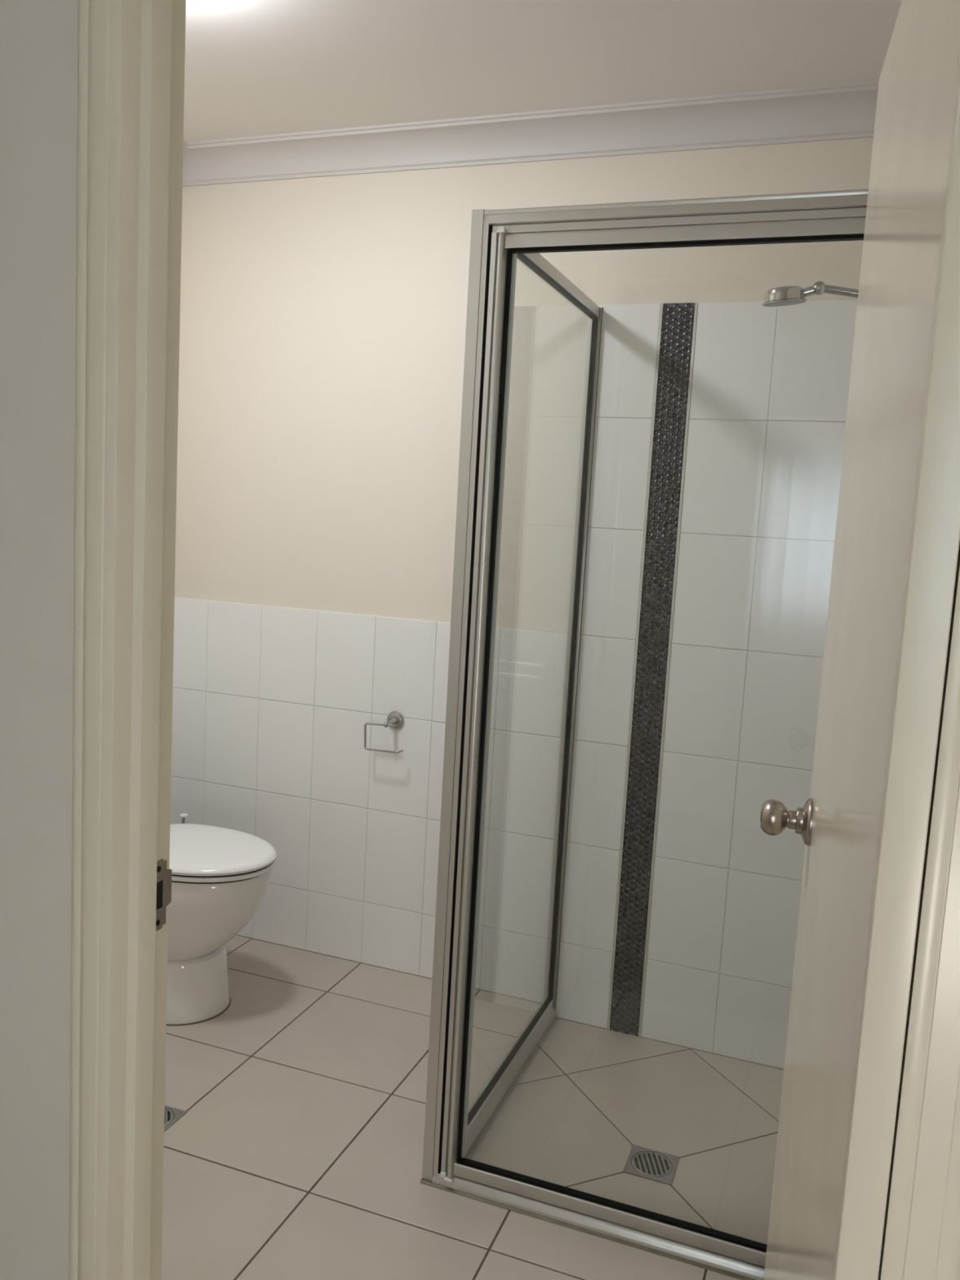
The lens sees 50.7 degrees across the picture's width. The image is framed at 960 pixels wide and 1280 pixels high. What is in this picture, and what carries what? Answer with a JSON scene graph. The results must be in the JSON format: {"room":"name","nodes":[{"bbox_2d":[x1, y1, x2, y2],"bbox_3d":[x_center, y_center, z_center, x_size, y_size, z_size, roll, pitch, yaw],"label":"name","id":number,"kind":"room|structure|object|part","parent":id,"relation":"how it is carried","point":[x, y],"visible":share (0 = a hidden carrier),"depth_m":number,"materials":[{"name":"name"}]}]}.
{"room":"bathroom doorway","nodes":[
{"label":"bathroom doorway","id":0,"kind":"room"},
{"bbox_2d":[161,935,783,1279],"bbox_3d":[-0.349,1.199,2.193,2.335,0.120,1.983,6,7,20],"label":"floor","id":1,"kind":"structure","parent":0,"point":[296,1151],"depth_m":2.37,"materials":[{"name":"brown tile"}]},
{"bbox_2d":[164,1105,186,1131],"bbox_3d":[-0.750,1.100,2.330,0.105,0.006,0.105,6,7,20],"label":"floor drain","id":2,"kind":"object","parent":1,"relation":"on","point":[172,1114],"visible":0.3,"depth_m":2.34,"materials":[{"name":"silver metal"}]},
{"bbox_2d":[179,813,187,823],"bbox_3d":[-0.951,0.763,3.240,0.110,0.428,0.110,6,7,20],"label":"toilet brush","id":3,"kind":"object","parent":1,"relation":"on","point":[183,815],"visible":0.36,"depth_m":3.21,"materials":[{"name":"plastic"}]},
{"bbox_2d":[166,823,276,1026],"bbox_3d":[-0.885,0.613,2.852,0.671,0.828,0.384,6,7,20],"label":"toilet","id":4,"kind":"object","parent":1,"relation":"on","point":[220,876],"visible":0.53,"depth_m":2.74,"materials":[{"name":"white ceramic"}]},
{"bbox_3d":[-0.836,0.737,2.846,0.524,0.258,0.346,6,7,20],"label":"bowl","id":5,"kind":"part","parent":4,"relation":"part of","materials":[{"name":"white ceramic"}]},
{"bbox_3d":[-0.783,0.577,2.811,0.459,0.024,0.369,6,7,20],"label":"lid","id":6,"kind":"part","parent":4,"relation":"part of","materials":[{"name":"white plastic"}]},
{"bbox_3d":[-0.786,0.601,2.814,0.454,0.014,0.360,6,7,20],"label":"seat","id":7,"kind":"part","parent":4,"relation":"part of","materials":[{"name":"white plastic"}]},
{"bbox_2d":[420,188,868,1279],"bbox_3d":[0.503,0.182,2.304,0.900,2.025,0.894,6,7,20],"label":"shower frame","id":8,"kind":"object","parent":1,"relation":"on","point":[500,237],"visible":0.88,"depth_m":2.02,"materials":[{"name":"metal"}]},
{"bbox_3d":[-0.043,0.168,2.058,0.042,1.989,0.038,6,7,20],"label":"corner post","id":9,"kind":"part","parent":8,"relation":"part of","materials":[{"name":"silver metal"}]},
{"bbox_3d":[-0.040,0.175,2.044,0.011,1.948,0.011,6,7,20],"label":"post","id":10,"kind":"part","parent":8,"relation":"part of","materials":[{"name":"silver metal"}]},
{"bbox_3d":[0.056,1.115,2.587,0.040,0.059,0.843,6,7,20],"label":"rail","id":11,"kind":"part","parent":8,"relation":"part of","materials":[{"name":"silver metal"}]},
{"bbox_3d":[0.168,-0.845,2.351,0.022,0.028,0.843,6,7,20],"label":"rail","id":12,"kind":"part","parent":8,"relation":"part of","materials":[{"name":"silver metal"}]},
{"bbox_3d":[0.315,1.182,2.023,0.875,0.026,0.043,6,7,20],"label":"sill","id":13,"kind":"part","parent":8,"relation":"part of","materials":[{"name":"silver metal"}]},
{"bbox_3d":[0.304,1.151,2.017,0.762,0.029,0.020,6,7,20],"label":"door rail","id":14,"kind":"part","parent":8,"relation":"part of","materials":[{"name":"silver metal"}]},
{"bbox_3d":[0.422,-0.762,1.789,0.875,0.029,0.031,6,7,20],"label":"head rail","id":15,"kind":"part","parent":8,"relation":"part of","materials":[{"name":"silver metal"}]},
{"bbox_3d":[0.408,-0.719,1.793,0.762,0.026,0.021,6,7,20],"label":"door rail","id":16,"kind":"part","parent":8,"relation":"part of","materials":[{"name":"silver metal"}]},
{"bbox_2d":[622,1144,679,1185],"bbox_3d":[0.392,1.199,2.316,0.109,0.006,0.109,6,7,20],"label":"floor drain","id":17,"kind":"object","parent":1,"relation":"on","point":[642,1162],"visible":1,"depth_m":2.31,"materials":[{"name":"silver metal"}]},
{"bbox_2d":[0,0,959,1279],"bbox_3d":[-0.177,0.081,0.999,3.405,2.560,0.079,6,7,20],"label":"wall","id":18,"kind":"structure","parent":0,"point":[38,38],"depth_m":1.05,"materials":[{"name":"paint"}]},
{"bbox_2d":[68,0,109,1279],"bbox_3d":[-0.397,0.192,1.040,0.060,2.145,0.017,6,7,20],"label":"trim","id":19,"kind":"structure","parent":18,"relation":"attached to","point":[93,37],"depth_m":1.01,"materials":[{"name":"beige wood"}]},
{"bbox_2d":[95,0,186,1279],"bbox_3d":[-0.360,0.215,1.072,0.032,2.095,0.096,6,7,20],"label":"door frame","id":20,"kind":"structure","parent":18,"relation":"attached to","point":[147,37],"depth_m":1.03,"materials":[{"name":"wood"}]},
{"bbox_3d":[-0.350,0.278,1.107,0.005,0.078,0.036,6,7,20],"label":"strike plate","id":21,"kind":"part","parent":20,"relation":"part of","materials":[{"name":"metal"}]},
{"bbox_2d":[760,0,959,1279],"bbox_3d":[0.412,0.247,1.226,0.185,2.040,0.727,6,7,20],"label":"door","id":22,"kind":"structure","parent":18,"relation":"in","point":[838,824],"depth_m":1.09,"materials":[{"name":"white wood"}]},
{"bbox_3d":[0.444,0.268,1.531,0.040,0.054,0.055,6,7,20],"label":"knob","id":23,"kind":"part","parent":22,"relation":"part of","materials":[{"name":"silver metal"}]},
{"bbox_2d":[831,57,959,1279],"bbox_3d":[0.327,0.283,0.821,0.031,2.095,0.095,6,7,20],"label":"door frame","id":24,"kind":"structure","parent":18,"relation":"attached to","point":[934,541],"depth_m":0.76,"materials":[{"name":"beige wood"}]},
{"bbox_2d":[879,551,959,1279],"bbox_3d":[0.358,0.267,0.765,0.060,2.145,0.016,6,7,20],"label":"trim","id":25,"kind":"structure","parent":18,"relation":"attached to","point":[922,1237],"depth_m":0.77,"materials":[{"name":"beige wood"}]},
{"bbox_2d":[169,137,873,1069],"bbox_3d":[0.069,-0.142,2.977,2.475,2.560,0.122,6,7,20],"label":"wall","id":26,"kind":"structure","parent":0,"point":[322,320],"depth_m":2.90,"materials":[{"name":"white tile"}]},
{"bbox_2d":[364,711,404,753],"bbox_3d":[-0.282,0.275,3.050,0.123,0.117,0.068,6,7,20],"label":"toilet roll holder","id":27,"kind":"object","parent":26,"relation":"attached to","point":[395,720],"visible":1,"depth_m":3.05,"materials":[{"name":"silver metal"}]},
{"bbox_3d":[-0.267,0.246,3.042,0.023,0.023,0.050,6,7,20],"label":"stem","id":28,"kind":"part","parent":27,"relation":"part of","materials":[{"name":"silver metal"}]},
{"bbox_2d":[182,80,879,186],"bbox_3d":[0.102,-1.355,2.739,2.235,0.095,0.092,6,7,20],"label":"crown molding","id":29,"kind":"structure","parent":26,"relation":"attached to","point":[842,111],"depth_m":2.71,"materials":[{"name":"white paint"}]},
{"bbox_3d":[0.426,0.116,2.807,0.007,2.033,0.008,6,7,20],"label":"edge trim","id":30,"kind":"part","parent":26,"relation":"part of","materials":[{"name":"white"}]},
{"bbox_3d":[0.512,0.124,2.776,0.007,2.033,0.008,6,7,20],"label":"edge trim","id":31,"kind":"part","parent":26,"relation":"part of","materials":[{"name":"white"}]},
{"bbox_2d":[183,0,902,142],"bbox_3d":[-0.188,-1.374,1.938,2.475,0.100,2.013,6,7,20],"label":"ceiling","id":32,"kind":"structure","parent":0,"point":[253,68],"depth_m":2.35,"materials":[{"name":"white paint"}]},
{"bbox_3d":[-1.375,-0.161,2.462,0.121,2.560,1.859,6,7,20],"label":"wall","id":33,"kind":"structure","parent":0,"visible":0},
{"bbox_2d":[182,139,187,164],"bbox_3d":[-1.215,-1.373,2.279,0.092,0.095,1.853,6,7,20],"label":"crown molding","id":34,"kind":"structure","parent":33,"relation":"attached to","point":[185,143],"depth_m":3.05,"materials":[{"name":"white paint"}]},
{"bbox_3d":[0.827,0.057,1.659,0.121,2.560,1.859,6,7,20],"label":"wall","id":35,"kind":"structure","parent":0,"visible":0},
{"bbox_2d":[761,280,858,306],"bbox_3d":[0.799,-0.705,2.134,0.401,0.102,0.095,6,7,20],"label":"shower","id":36,"kind":"object","parent":35,"relation":"attached to","point":[784,295],"visible":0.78,"depth_m":2.15,"materials":[{"name":"silver metal"}]},
{"bbox_3d":[0.856,-0.706,2.113,0.281,0.077,0.017,6,7,20],"label":"arm","id":37,"kind":"part","parent":36,"relation":"part of","materials":[{"name":"silver metal"}]}
]}

